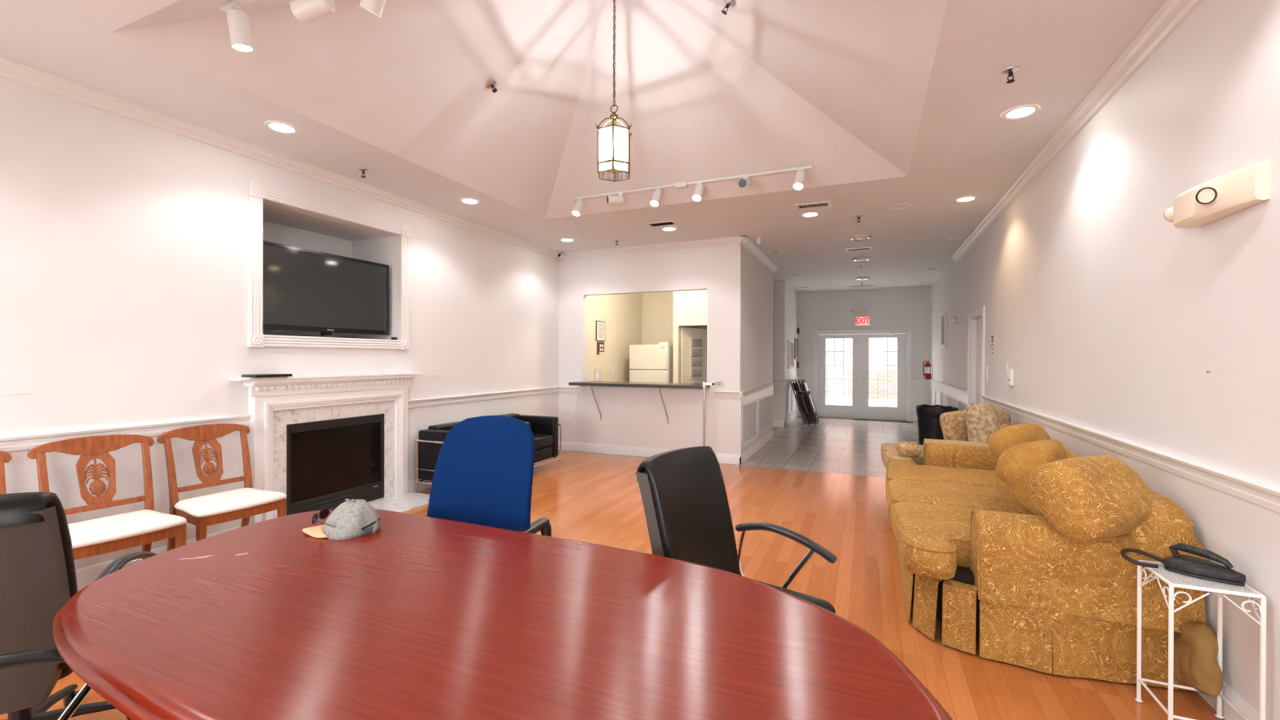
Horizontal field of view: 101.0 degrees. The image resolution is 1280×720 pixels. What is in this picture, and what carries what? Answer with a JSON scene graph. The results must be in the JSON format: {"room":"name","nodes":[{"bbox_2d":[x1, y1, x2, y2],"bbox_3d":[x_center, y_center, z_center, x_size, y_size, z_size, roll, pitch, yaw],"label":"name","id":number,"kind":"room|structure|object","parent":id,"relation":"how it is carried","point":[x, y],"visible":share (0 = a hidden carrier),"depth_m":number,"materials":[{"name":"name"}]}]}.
{"room":"common room","nodes":[
{"label":"common room","id":0,"kind":"room"},
{"bbox_2d":[0,77,641,569],"bbox_3d":[-2.598,-0.127,6.071,0.756,3.050,11.610,0,0,23],"label":"wall","id":1,"kind":"structure","parent":0,"point":[124,242],"depth_m":3.69,"materials":[{"name":"paint"}]},
{"bbox_2d":[75,441,559,591],"bbox_3d":[-2.898,1.337,4.404,0.018,0.132,8.303,0,0,23],"label":"baseboard","id":2,"kind":"structure","parent":1,"relation":"attached to","point":[85,576],"depth_m":3.31,"materials":[{"name":"white wood"}]},
{"bbox_2d":[262,240,388,337],"bbox_3d":[-2.884,-0.586,4.838,0.200,0.768,1.290,0,0,23],"label":"television","id":3,"kind":"object","parent":1,"relation":"attached to","point":[304,290],"visible":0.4,"depth_m":4.75,"materials":[{"name":"black plastic"}]},
{"bbox_2d":[247,181,410,350],"bbox_3d":[-2.711,-0.741,4.786,0.046,1.280,1.554,0,0,23],"label":"trim","id":4,"kind":"structure","parent":1,"relation":"attached to","point":[256,193],"depth_m":4.41,"materials":[{"name":"white wood"}]},
{"bbox_2d":[595,320,604,341],"bbox_3d":[-0.710,-0.519,9.488,0.018,0.360,0.340,0,0,23],"label":"poster","id":5,"kind":"object","parent":1,"relation":"attached to","point":[600,326],"visible":1,"depth_m":9.46,"materials":[{"name":"white paper"}]},
{"bbox_2d":[596,342,604,355],"bbox_3d":[-0.709,-0.207,9.499,0.014,0.225,0.260,0,0,23],"label":"sign","id":6,"kind":"object","parent":1,"relation":"attached to","point":[600,345],"visible":1,"depth_m":9.45,"materials":[{"name":"red"}]},
{"bbox_2d":[0,0,1204,273],"bbox_3d":[0.265,-1.599,4.504,5.732,0.080,10.995,0,0,23],"label":"trim","id":7,"kind":"structure","parent":1,"relation":"attached to","point":[1172,13],"depth_m":3.75,"materials":[{"name":"white wood"}]},
{"bbox_2d":[0,0,1166,293],"bbox_3d":[0.988,-2.213,6.182,6.132,1.140,15.050,0,0,23],"label":"ceiling","id":8,"kind":"structure","parent":0,"point":[887,103],"depth_m":3.95,"materials":[{"name":"paint"}]},
{"bbox_2d":[219,0,257,52],"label":"track light","id":9,"kind":"object","parent":8,"relation":"attached to","point":[238,22],"depth_m":2.59,"materials":[{"name":"white metal"}]},
{"bbox_2d":[263,120,299,134],"bbox_3d":[-2.530,-1.639,3.726,0.208,0.007,0.208,0,0,23],"label":"recessed light","id":10,"kind":"object","parent":8,"relation":"in","point":[277,126],"visible":1,"depth_m":3.72,"materials":[{"name":"white metal"}]},
{"bbox_2d":[289,0,335,23],"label":"track light","id":11,"kind":"object","parent":8,"relation":"attached to","point":[304,11],"depth_m":2.36,"materials":[{"name":"white metal"}]},
{"bbox_2d":[359,0,386,17],"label":"track light","id":12,"kind":"object","parent":8,"relation":"attached to","point":[376,7],"depth_m":2.24,"materials":[{"name":"white metal"}]},
{"bbox_2d":[459,198,479,204],"bbox_3d":[-1.762,-1.643,5.464,0.208,0.007,0.208,0,0,23],"label":"recessed light","id":13,"kind":"object","parent":8,"relation":"in","point":[467,201],"visible":1,"depth_m":5.45,"materials":[{"name":"white metal"}]},
{"bbox_2d":[486,80,497,93],"bbox_3d":[-1.144,-2.104,4.066,0.080,0.087,0.081,0,0,-22],"label":"sprinkler","id":14,"kind":"object","parent":8,"relation":"attached to","point":[491,84],"visible":1,"depth_m":4.05,"materials":[{"name":"silver metal"}]},
{"bbox_2d":[595,0,631,182],"bbox_3d":[-0.180,-2.021,3.680,0.282,1.472,0.263,0,0,23],"label":"hanging lantern","id":15,"kind":"object","parent":8,"relation":"hanging from","point":[614,116],"visible":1,"depth_m":3.67,"materials":[{"name":"white glass"}]},
{"bbox_2d":[644,220,679,227],"bbox_3d":[0.264,-1.639,6.357,0.360,0.011,0.200,0,0,23],"label":"ceiling vent","id":16,"kind":"object","parent":8,"relation":"in","point":[668,223],"visible":1,"depth_m":6.37,"materials":[{"name":"white metal"}]},
{"bbox_2d":[661,226,677,231],"bbox_3d":[0.365,-1.642,6.619,0.208,0.007,0.208,0,0,23],"label":"recessed light","id":17,"kind":"object","parent":8,"relation":"in","point":[664,228],"visible":1,"depth_m":6.60,"materials":[{"name":"white metal"}]},
{"bbox_2d":[572,165,812,216],"bbox_3d":[0.395,-1.665,5.240,2.500,0.222,0.186,0,0,23],"label":"track light","id":18,"kind":"object","parent":8,"relation":"attached to","point":[615,197],"visible":1,"depth_m":5.22,"materials":[{"name":"white metal"}]},
{"bbox_2d":[721,0,734,14],"bbox_3d":[0.571,-2.277,3.395,0.080,0.087,0.081,0,0,-23],"label":"sprinkler","id":19,"kind":"object","parent":8,"relation":"attached to","point":[729,3],"visible":1,"depth_m":3.39,"materials":[{"name":"silver metal"}]},
{"bbox_2d":[800,212,820,217],"bbox_3d":[1.919,-1.635,5.941,0.208,0.007,0.208,0,0,23],"label":"recessed light","id":20,"kind":"object","parent":8,"relation":"in","point":[807,214],"visible":1,"depth_m":5.94,"materials":[{"name":"white glass"}]},
{"bbox_2d":[794,200,831,210],"bbox_3d":[1.833,-1.632,5.575,0.360,0.011,0.200,0,0,23],"label":"ceiling vent","id":21,"kind":"object","parent":8,"relation":"in","point":[826,203],"visible":1,"depth_m":5.58,"materials":[{"name":"white metal"}]},
{"bbox_2d":[845,246,871,252],"bbox_3d":[3.235,-1.636,7.803,0.360,0.011,0.200,0,0,23],"label":"ceiling vent","id":22,"kind":"object","parent":8,"relation":"in","point":[869,248],"visible":1,"depth_m":7.81,"materials":[{"name":"white metal"}]},
{"bbox_2d":[848,234,871,240],"bbox_3d":[2.935,-1.625,7.029,0.276,0.029,0.276,0,0,23],"label":"recessed light","id":23,"kind":"object","parent":8,"relation":"in","point":[862,237],"visible":1,"depth_m":7.00,"materials":[{"name":"white"}]},
{"bbox_2d":[852,256,870,261],"bbox_3d":[3.574,-1.629,8.517,0.276,0.029,0.276,0,0,23],"label":"recessed light","id":24,"kind":"object","parent":8,"relation":"in","point":[862,258],"visible":1,"depth_m":8.48,"materials":[{"name":"white metal"}]},
{"bbox_2d":[886,203,911,209],"bbox_3d":[2.755,-1.633,5.615,0.236,0.005,0.236,0,0,23],"label":"ceiling speaker","id":25,"kind":"object","parent":8,"relation":"attached to","point":[899,206],"visible":1,"depth_m":5.60,"materials":[{"name":"white metal"}]},
{"bbox_2d":[888,204,909,208],"bbox_3d":[2.755,-1.633,5.615,0.208,0.003,0.208,0,0,23],"label":"grille","id":26,"kind":"object","parent":25,"relation":"attached to","point":[895,206],"depth_m":5.61,"materials":[{"name":"metal"}]},
{"bbox_2d":[953,195,977,202],"bbox_3d":[3.302,-1.630,5.348,0.208,0.007,0.208,0,0,23],"label":"recessed light","id":27,"kind":"object","parent":8,"relation":"in","point":[966,198],"visible":1,"depth_m":5.34,"materials":[{"name":"white glass"}]},
{"bbox_2d":[1001,66,1019,83],"bbox_3d":[2.082,-1.595,2.964,0.084,0.065,0.083,0,0,23],"label":"sprinkler","id":28,"kind":"object","parent":8,"relation":"attached to","point":[1009,71],"visible":1,"depth_m":2.95,"materials":[{"name":"silver metal"}]},
{"bbox_2d":[1001,104,1039,119],"bbox_3d":[2.501,-1.625,3.466,0.208,0.007,0.208,0,0,23],"label":"recessed light","id":29,"kind":"object","parent":8,"relation":"in","point":[1024,111],"visible":1,"depth_m":3.46,"materials":[{"name":"white metal"}]},
{"bbox_2d":[0,450,1224,719],"bbox_3d":[-0.328,1.464,3.150,6.132,0.100,8.425,0,0,23],"label":"floor","id":30,"kind":"structure","parent":0,"point":[593,498],"depth_m":3.79,"materials":[{"name":"brown wood"}]},
{"bbox_2d":[0,450,12,493],"bbox_3d":[-3.301,0.933,2.493,0.575,0.952,0.542,0,0,28],"label":"dining chair","id":31,"kind":"object","parent":30,"relation":"on","point":[5,457],"visible":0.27,"depth_m":2.80,"materials":[{"name":"brown wood"}]},
{"bbox_2d":[0,492,157,719],"bbox_3d":[-2.187,0.912,1.841,0.630,1.002,0.738,0,0,-23],"label":"office chair","id":32,"kind":"object","parent":30,"relation":"on","point":[37,572],"visible":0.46,"depth_m":1.68,"materials":[{"name":"black leather"}]},
{"bbox_2d":[26,434,186,559],"bbox_3d":[-3.037,0.931,3.033,0.575,0.952,0.542,0,0,29],"label":"dining chair","id":33,"kind":"object","parent":30,"relation":"on","point":[101,535],"visible":0.8,"depth_m":3.07,"materials":[{"name":"brown wood"}]},
{"bbox_2d":[156,423,286,551],"bbox_3d":[-2.817,0.930,3.585,0.575,0.952,0.542,0,0,27],"label":"dining chair","id":34,"kind":"object","parent":30,"relation":"on","point":[202,512],"visible":0.92,"depth_m":3.57,"materials":[{"name":"brown wood"}]},
{"bbox_2d":[228,372,429,524],"bbox_3d":[-2.517,0.767,4.670,0.504,1.272,1.745,0,0,23],"label":"fireplace","id":35,"kind":"object","parent":30,"relation":"on","point":[321,442],"visible":0.85,"depth_m":4.67,"materials":[{"name":"white stone"}]},
{"bbox_2d":[241,373,292,377],"bbox_3d":[-2.911,0.121,4.122,0.180,0.022,0.290,0,0,23],"label":"cable box","id":36,"kind":"object","parent":35,"relation":"on","point":[252,375],"visible":0.96,"depth_m":4.06,"materials":[{"name":"black plastic"}]},
{"bbox_2d":[228,372,422,381],"bbox_3d":[-2.683,0.144,4.740,0.139,0.027,1.745,0,0,23],"label":"mantel shelf","id":37,"kind":"object","parent":35,"relation":"attached to","point":[397,375],"depth_m":4.61,"materials":[{"name":"white wood"}]},
{"bbox_2d":[414,421,460,493],"bbox_3d":[-1.895,1.056,5.777,0.712,0.690,0.798,0,0,23],"label":"chair","id":38,"kind":"object","parent":30,"relation":"on","point":[430,440],"visible":0.15,"depth_m":5.52,"materials":[{"name":"black leather"}]},
{"bbox_2d":[417,429,449,480],"bbox_3d":[-2.022,1.002,5.492,0.660,0.520,0.125,0,0,23],"label":"cushion","id":39,"kind":"object","parent":38,"relation":"on","point":[430,441],"depth_m":5.50,"materials":[{"name":"black leather"}]},
{"bbox_2d":[427,421,460,431],"bbox_3d":[-2.133,0.985,5.880,0.150,0.550,0.480,0,0,23],"label":"cushion","id":40,"kind":"object","parent":38,"relation":"on","point":[448,426],"depth_m":5.74,"materials":[{"name":"black leather"}]},
{"bbox_2d":[422,415,551,536],"bbox_3d":[-0.820,0.843,2.257,0.651,1.144,0.702,0,0,20],"label":"office chair","id":41,"kind":"object","parent":30,"relation":"on","point":[483,473],"visible":0.3,"depth_m":2.45,"materials":[{"name":"blue fabric"}]},
{"bbox_2d":[53,498,952,719],"bbox_3d":[-0.537,0.978,1.483,2.500,0.873,1.188,0,0,23],"label":"conference table","id":42,"kind":"object","parent":30,"relation":"on","point":[417,617],"depth_m":1.28,"materials":[{"name":"brown wood"}]},
{"bbox_2d":[311,507,335,527],"bbox_3d":[-1.189,0.604,2.040,0.118,0.043,0.201,0,0,-4],"label":"sunglasses","id":43,"kind":"object","parent":42,"relation":"on","point":[323,513],"visible":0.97,"depth_m":2.05,"materials":[{"name":"black plastic"}]},
{"bbox_2d":[499,413,561,466],"bbox_3d":[-1.506,1.054,6.683,0.712,0.690,0.798,0,0,23],"label":"chair","id":44,"kind":"object","parent":30,"relation":"on","point":[544,429],"visible":0.33,"depth_m":6.81,"materials":[{"name":"black leather"}]},
{"bbox_2d":[499,413,519,419],"bbox_3d":[-1.745,0.983,6.785,0.150,0.550,0.480,0,0,23],"label":"cushion","id":45,"kind":"object","parent":44,"relation":"on","point":[512,415],"depth_m":6.87,"materials":[{"name":"black leather"}]},
{"bbox_2d":[520,414,558,457],"bbox_3d":[-1.387,0.998,6.972,0.660,0.520,0.125,0,0,23],"label":"cushion","id":46,"kind":"object","parent":44,"relation":"on","point":[540,424],"depth_m":6.85,"materials":[{"name":"black leather"}]},
{"bbox_2d":[533,433,552,449],"bbox_3d":[-1.442,1.024,6.655,0.510,0.150,0.500,0,0,23],"label":"seat cushion","id":47,"kind":"object","parent":44,"relation":"on","point":[542,441],"depth_m":6.61,"materials":[{"name":"black leather"}]},
{"bbox_2d":[702,381,720,446],"bbox_3d":[0.952,0.846,7.059,0.160,1.115,0.379,0,0,23],"label":"gate post","id":48,"kind":"object","parent":30,"relation":"on","point":[717,383],"visible":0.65,"depth_m":6.92,"materials":[{"name":"silver metal"}]},
{"bbox_2d":[635,446,836,613],"bbox_3d":[0.381,0.898,2.007,0.738,1.042,0.630,0,0,38],"label":"office chair","id":49,"kind":"object","parent":30,"relation":"on","point":[683,492],"visible":0.27,"depth_m":2.13,"materials":[{"name":"black leather"}]},
{"bbox_2d":[880,425,1011,468],"bbox_3d":[3.018,1.002,5.188,1.166,0.803,1.016,0,0,23],"label":"chaise","id":50,"kind":"object","parent":30,"relation":"on","point":[888,451],"visible":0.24,"depth_m":5.03,"materials":[{"name":"yellow fabric"}]},
{"bbox_2d":[880,443,923,462],"bbox_3d":[3.015,0.994,5.464,0.942,0.162,0.479,0,0,23],"label":"seat cushion","id":51,"kind":"object","parent":50,"relation":"on","point":[885,446],"depth_m":5.53,"materials":[{"name":"beige fabric"}]},
{"bbox_2d":[883,449,923,468],"bbox_3d":[2.830,0.995,5.022,0.933,0.162,0.486,0,0,23],"label":"seat cushion","id":52,"kind":"object","parent":50,"relation":"on","point":[888,455],"depth_m":5.07,"materials":[{"name":"yellow fabric"}]},
{"bbox_2d":[895,441,921,457],"bbox_3d":[2.546,0.852,5.004,0.192,0.148,0.159,0,0,4],"label":"ruffled pillow","id":53,"kind":"object","parent":50,"relation":"on","point":[905,449],"visible":1,"depth_m":4.94,"materials":[{"name":"fabric"}]},
{"bbox_2d":[939,409,968,440],"bbox_3d":[3.193,0.716,5.271,0.338,0.424,0.231,0,0,-11],"label":"fur pillow","id":54,"kind":"object","parent":50,"relation":"on","point":[953,424],"visible":0.49,"depth_m":5.19,"materials":[{"name":"fabric"}]},
{"bbox_2d":[963,402,1011,444],"bbox_3d":[3.281,0.655,4.972,0.600,0.524,0.380,0,0,-38],"label":"fur pillow","id":55,"kind":"object","parent":50,"relation":"on","point":[982,420],"visible":0.6,"depth_m":4.80,"materials":[{"name":"fur"}]},
{"bbox_2d":[885,442,1207,689],"bbox_3d":[2.310,1.006,3.562,1.166,0.803,2.559,0,0,23],"label":"sofa","id":56,"kind":"object","parent":30,"relation":"on","point":[1037,598],"visible":0.84,"depth_m":2.45,"materials":[{"name":"gold"}]},
{"bbox_2d":[885,459,1009,488],"bbox_3d":[2.528,0.996,4.348,0.937,0.162,0.904,0,0,23],"label":"seat cushion","id":57,"kind":"object","parent":56,"relation":"on","point":[902,469],"depth_m":4.27,"materials":[{"name":"gold fabric"}]},
{"bbox_2d":[885,479,1032,515],"bbox_3d":[2.212,0.998,3.618,0.942,0.162,0.694,0,0,23],"label":"seat cushion","id":58,"kind":"object","parent":56,"relation":"on","point":[929,492],"depth_m":3.58,"materials":[{"name":"gold fabric"}]},
{"bbox_2d":[889,502,1033,579],"bbox_3d":[1.899,1.000,2.883,0.937,0.162,0.911,0,0,23],"label":"seat cushion","id":59,"kind":"object","parent":56,"relation":"on","point":[934,540],"depth_m":2.69,"materials":[{"name":"gold fabric"}]},
{"bbox_2d":[987,422,1051,460],"bbox_3d":[2.458,0.644,3.333,0.413,0.493,0.741,0,0,39],"label":"throw pillow","id":60,"kind":"object","parent":56,"relation":"on","point":[1000,440],"visible":0.31,"depth_m":3.16,"materials":[{"name":"gold fabric"}]},
{"bbox_2d":[995,440,1079,515],"bbox_3d":[2.236,0.666,2.810,0.637,0.489,0.409,0,0,-29],"label":"throw pillow","id":61,"kind":"object","parent":56,"relation":"on","point":[1015,466],"visible":0.38,"depth_m":2.71,"materials":[{"name":"gold fabric"}]},
{"bbox_2d":[1027,455,1155,543],"bbox_3d":[2.109,0.636,2.447,0.585,0.378,0.375,0,0,-26],"label":"throw pillow","id":62,"kind":"object","parent":56,"relation":"on","point":[1095,498],"visible":0.97,"depth_m":2.31,"materials":[{"name":"gold fabric"}]},
{"bbox_2d":[1173,621,1222,696],"bbox_3d":[2.317,1.234,2.203,0.116,0.333,0.333,0,0,23],"label":"pillow","id":63,"kind":"object","parent":30,"relation":"on","point":[1196,665],"visible":0.84,"depth_m":2.12,"materials":[{"name":"fabric"}]},
{"bbox_2d":[1134,560,1266,719],"bbox_3d":[2.144,1.129,2.034,0.274,0.592,0.273,0,0,23],"label":"side table","id":64,"kind":"object","parent":30,"relation":"on","point":[1173,580],"visible":0.83,"depth_m":1.97,"materials":[{"name":"white metal"}]},
{"bbox_2d":[1120,547,1244,586],"bbox_3d":[2.134,0.807,2.099,0.338,0.053,0.162,0,0,35],"label":"trivet","id":65,"kind":"object","parent":64,"relation":"on","point":[1123,551],"visible":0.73,"depth_m":2.09,"materials":[{"name":"metal"}]},
{"bbox_2d":[1163,542,1245,582],"bbox_3d":[2.186,0.775,2.038,0.142,0.092,0.214,0,0,-25],"label":"iron","id":66,"kind":"object","parent":65,"relation":"on","point":[1187,563],"visible":1,"depth_m":2.02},
{"bbox_2d":[558,243,742,454],"bbox_3d":[0.065,-0.126,7.712,2.845,3.050,0.120,0,0,23],"label":"wall","id":67,"kind":"structure","parent":0,"point":[632,416],"depth_m":7.57,"materials":[{"name":"paint"}]},
{"bbox_2d":[568,381,710,423],"bbox_3d":[0.009,0.617,7.655,2.065,0.567,0.585,0,0,23],"label":"countertop","id":68,"kind":"structure","parent":67,"relation":"attached to","point":[617,384],"depth_m":7.47,"materials":[{"name":"laminate"}]},
{"bbox_2d":[568,381,710,388],"bbox_3d":[0.010,0.355,7.654,2.065,0.044,0.585,0,0,23],"label":"countertop","id":69,"kind":"structure","parent":68,"relation":"on","point":[617,384],"depth_m":7.45,"materials":[{"name":"laminate"}]},
{"bbox_2d":[558,430,773,464],"bbox_3d":[0.573,1.330,8.887,2.863,0.132,2.710,0,0,23],"label":"baseboard","id":70,"kind":"structure","parent":67,"relation":"attached to","point":[735,459],"depth_m":7.78,"materials":[{"name":"white"}]},
{"bbox_2d":[641,291,697,345],"bbox_3d":[0.556,-0.136,11.089,1.324,3.050,0.100,0,0,23],"label":"wall","id":71,"kind":"structure","parent":0,"point":[657,308],"depth_m":11.11,"materials":[{"name":"paint"}]},
{"bbox_2d":[672,289,706,382],"bbox_3d":[1.778,-0.131,10.456,1.621,3.050,2.120,0,0,23],"label":"wall","id":72,"kind":"structure","parent":0,"point":[690,307],"depth_m":9.72,"materials":[{"name":"paint"}]},
{"bbox_2d":[680,327,706,383],"bbox_3d":[1.090,0.389,10.094,0.780,1.990,0.097,0,0,-41],"label":"pantry door","id":73,"kind":"structure","parent":72,"relation":"in","point":[686,332],"depth_m":9.97,"materials":[{"name":"paint"}]},
{"bbox_2d":[689,335,702,377],"bbox_3d":[1.073,-0.056,10.051,0.300,0.800,0.054,0,0,-41],"label":"organizer","id":74,"kind":"object","parent":73,"relation":"attached to","point":[695,342],"visible":1,"depth_m":10.02,"materials":[{"name":"paint"}]},
{"bbox_2d":[558,416,919,477],"bbox_3d":[2.619,1.448,10.020,6.132,0.100,6.525,0,0,23],"label":"floor tile","id":75,"kind":"structure","parent":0,"point":[851,446],"depth_m":8.60,"materials":[{"name":"grey tile"}]},
{"bbox_2d":[629,344,673,382],"bbox_3d":[0.291,0.541,10.263,0.785,1.660,0.750,0,0,23],"label":"refrigerator","id":76,"kind":"object","parent":75,"relation":"on","point":[647,362],"visible":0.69,"depth_m":9.94,"materials":[{"name":"white metal"}]},
{"bbox_2d":[790,379,807,426],"bbox_3d":[3.442,0.914,11.398,0.348,0.966,0.430,0,0,23],"label":"folding chair","id":77,"kind":"object","parent":75,"relation":"on","point":[791,383],"visible":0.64,"depth_m":11.22,"materials":[{"name":"brown metal"}]},
{"bbox_2d":[792,379,810,426],"bbox_3d":[3.503,0.914,11.427,0.348,0.966,0.430,0,0,23],"label":"folding chair","id":78,"kind":"object","parent":75,"relation":"on","point":[795,384],"visible":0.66,"depth_m":11.26,"materials":[{"name":"brown metal"}]},
{"bbox_2d":[795,379,813,426],"bbox_3d":[3.573,0.914,11.451,0.348,0.966,0.430,0,0,23],"label":"folding chair","id":79,"kind":"object","parent":75,"relation":"on","point":[797,384],"visible":0.77,"depth_m":11.28,"materials":[{"name":"brown metal"}]},
{"bbox_2d":[798,379,816,425],"bbox_3d":[3.648,0.914,11.473,0.348,0.966,0.430,0,0,23],"label":"folding chair","id":80,"kind":"object","parent":75,"relation":"on","point":[806,399],"visible":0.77,"depth_m":11.30,"materials":[{"name":"brown metal"}]},
{"bbox_2d":[801,379,819,425],"bbox_3d":[3.727,0.914,11.493,0.348,0.966,0.430,0,0,23],"label":"folding chair","id":81,"kind":"object","parent":75,"relation":"on","point":[806,388],"visible":1,"depth_m":11.35,"materials":[{"name":"brown metal"}]},
{"bbox_2d":[853,418,913,422],"bbox_3d":[5.550,1.392,12.062,1.240,0.012,0.180,0,0,26],"label":"door mat","id":82,"kind":"object","parent":75,"relation":"on","point":[854,419],"visible":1,"depth_m":12.03,"materials":[{"name":"brown fabric"}]},
{"bbox_2d":[915,404,958,444],"bbox_3d":[4.584,1.059,8.156,0.578,0.701,0.580,0,0,23],"label":"trash can","id":83,"kind":"object","parent":75,"relation":"on","point":[929,427],"visible":0.62,"depth_m":8.00,"materials":[{"name":"grey plastic"}]},
{"bbox_2d":[742,245,773,444],"bbox_3d":[1.848,-0.124,8.412,0.120,3.050,2.572,0,0,23],"label":"wall","id":84,"kind":"structure","parent":0,"point":[757,278],"depth_m":8.08,"materials":[{"name":"paint"}]},
{"bbox_2d":[739,387,773,454],"bbox_3d":[1.887,0.886,8.332,0.022,0.772,2.692,0,0,23],"label":"trim","id":85,"kind":"structure","parent":84,"relation":"attached to","point":[746,400],"depth_m":8.03,"materials":[{"name":"white wood"}]},
{"bbox_2d":[773,280,797,420],"bbox_3d":[2.693,-0.135,12.310,1.641,3.050,2.250,0,0,23],"label":"wall","id":86,"kind":"structure","parent":0,"point":[784,296],"depth_m":11.03,"materials":[{"name":"paint"}]},
{"bbox_2d":[787,339,794,368],"bbox_3d":[3.357,-0.126,11.726,0.040,0.620,0.800,0,0,23],"label":"picture frame","id":87,"kind":"object","parent":86,"relation":"attached to","point":[790,343],"visible":1,"depth_m":11.67,"materials":[{"name":"white metal"}]},
{"bbox_2d":[784,380,798,421],"bbox_3d":[3.454,0.877,11.986,0.022,0.772,2.250,0,0,23],"label":"trim","id":88,"kind":"structure","parent":86,"relation":"attached to","point":[788,385],"depth_m":11.61,"materials":[{"name":"white wood"}]},
{"bbox_2d":[794,337,798,359],"bbox_3d":[3.732,-0.268,12.599,0.040,0.500,0.420,0,0,23],"label":"picture frame","id":89,"kind":"object","parent":86,"relation":"attached to","point":[796,340],"visible":0.97,"depth_m":12.61,"materials":[{"name":"grey plastic"}]},
{"bbox_2d":[797,286,930,415],"bbox_3d":[5.241,-0.129,12.507,3.126,3.050,0.120,0,0,23],"label":"wall","id":90,"kind":"structure","parent":0,"point":[909,308],"depth_m":12.34,"materials":[{"name":"paint"}]},
{"bbox_2d":[773,410,917,426],"bbox_3d":[3.953,1.328,12.114,4.883,0.132,1.796,0,0,-15],"label":"baseboard","id":91,"kind":"structure","parent":90,"relation":"attached to","point":[913,418],"depth_m":11.60,"materials":[{"name":"white"}]},
{"bbox_2d":[813,328,911,421],"bbox_3d":[5.196,0.339,12.424,2.125,2.115,0.268,0,0,23],"label":"door","id":92,"kind":"structure","parent":90,"relation":"in","point":[860,409],"depth_m":12.47,"materials":[{"name":"white wood"}]},
{"bbox_2d":[854,315,870,326],"bbox_3d":[5.237,-0.914,12.413,0.330,0.230,0.051,0,0,23],"label":"exit sign","id":93,"kind":"object","parent":90,"relation":"attached to","point":[860,321],"visible":1,"depth_m":12.39,"materials":[{"name":"red plastic"}]},
{"bbox_2d":[930,0,1279,719],"bbox_3d":[3.690,-0.107,5.081,0.120,3.050,14.750,0,0,23],"label":"wall","id":94,"kind":"structure","parent":0,"point":[1108,316],"depth_m":2.50,"materials":[{"name":"paint"}]},
{"bbox_2d":[0,376,1279,512],"bbox_3d":[1.000,0.467,6.237,5.732,0.085,14.750,0,0,23],"label":"trim","id":95,"kind":"structure","parent":94,"relation":"attached to","point":[1263,494],"depth_m":3.20,"materials":[{"name":"white"}]},
{"bbox_2d":[922,358,932,379],"bbox_3d":[6.297,0.196,11.553,0.190,0.452,0.132,0,0,23],"label":"fire extinguisher","id":96,"kind":"object","parent":94,"relation":"attached to","point":[927,368],"visible":1,"depth_m":11.50,"materials":[{"name":"red metal"}]},
{"bbox_2d":[941,312,946,347],"bbox_3d":[5.580,-0.543,9.683,0.040,0.620,0.500,0,0,23],"label":"wall panel","id":97,"kind":"object","parent":94,"relation":"attached to","point":[944,316],"visible":1,"depth_m":9.66,"materials":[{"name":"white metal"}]},
{"bbox_2d":[929,382,967,408],"bbox_3d":[5.572,0.891,9.657,0.022,0.772,4.860,0,0,23],"label":"trim","id":98,"kind":"structure","parent":94,"relation":"attached to","point":[960,397],"depth_m":9.19,"materials":[{"name":"white wood"}]},
{"bbox_2d":[967,305,985,405],"bbox_3d":[4.459,0.373,6.902,0.140,2.080,1.080,0,0,23],"label":"door","id":99,"kind":"structure","parent":94,"relation":"in","point":[976,329],"depth_m":7.26,"materials":[{"name":"white wood"}]},
{"bbox_2d":[989,333,995,355],"bbox_3d":[4.029,-0.175,6.029,0.008,0.250,0.300,0,0,23],"label":"flyer","id":100,"kind":"object","parent":94,"relation":"attached to","point":[992,336],"visible":1,"depth_m":6.01,"materials":[{"name":"white paper"}]},
{"bbox_2d":[1007,368,1013,386],"bbox_3d":[3.671,0.172,5.226,0.029,0.160,0.120,0,0,23],"label":"thermostat","id":101,"kind":"object","parent":94,"relation":"attached to","point":[1010,371],"visible":1,"depth_m":5.18,"materials":[{"name":"white plastic"}]},
{"bbox_2d":[1164,159,1270,228],"bbox_3d":[2.298,-0.649,2.139,0.123,0.153,0.487,0,0,23],"label":"emergency light","id":102,"kind":"object","parent":94,"relation":"attached to","point":[1233,192],"visible":1,"depth_m":2.04,"materials":[{"name":"beige plastic"}]},
{"bbox_2d":[1196,680,1266,719],"bbox_3d":[3.623,1.351,5.114,0.018,0.132,14.750,0,0,23],"label":"baseboard","id":103,"kind":"structure","parent":94,"relation":"attached to","point":[1247,710],"depth_m":2.05,"materials":[{"name":"white wood"}]},
{"label":"outside","id":104,"kind":"structure","parent":0,"visible":0},
{"bbox_2d":[826,396,897,407],"bbox_3d":[10.470,1.553,24.418,28.000,0.130,25.870,0,0,23],"label":"ground","id":105,"kind":"structure","parent":104,"point":[872,402],"depth_m":18.85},
{"bbox_2d":[826,375,852,405],"bbox_3d":[5.043,0.983,16.011,3.050,1.040,0.040,0,0,23],"label":"porch railing","id":106,"kind":"object","parent":105,"relation":"on","point":[827,376],"visible":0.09,"depth_m":15.62,"materials":[{"name":"white paint"}]},
{"bbox_2d":[826,333,897,399],"bbox_3d":[8.935,-1.564,20.810,18.000,6.120,0.300,0,0,23],"label":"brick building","id":107,"kind":"structure","parent":105,"relation":"on","point":[873,342],"depth_m":20.62,"materials":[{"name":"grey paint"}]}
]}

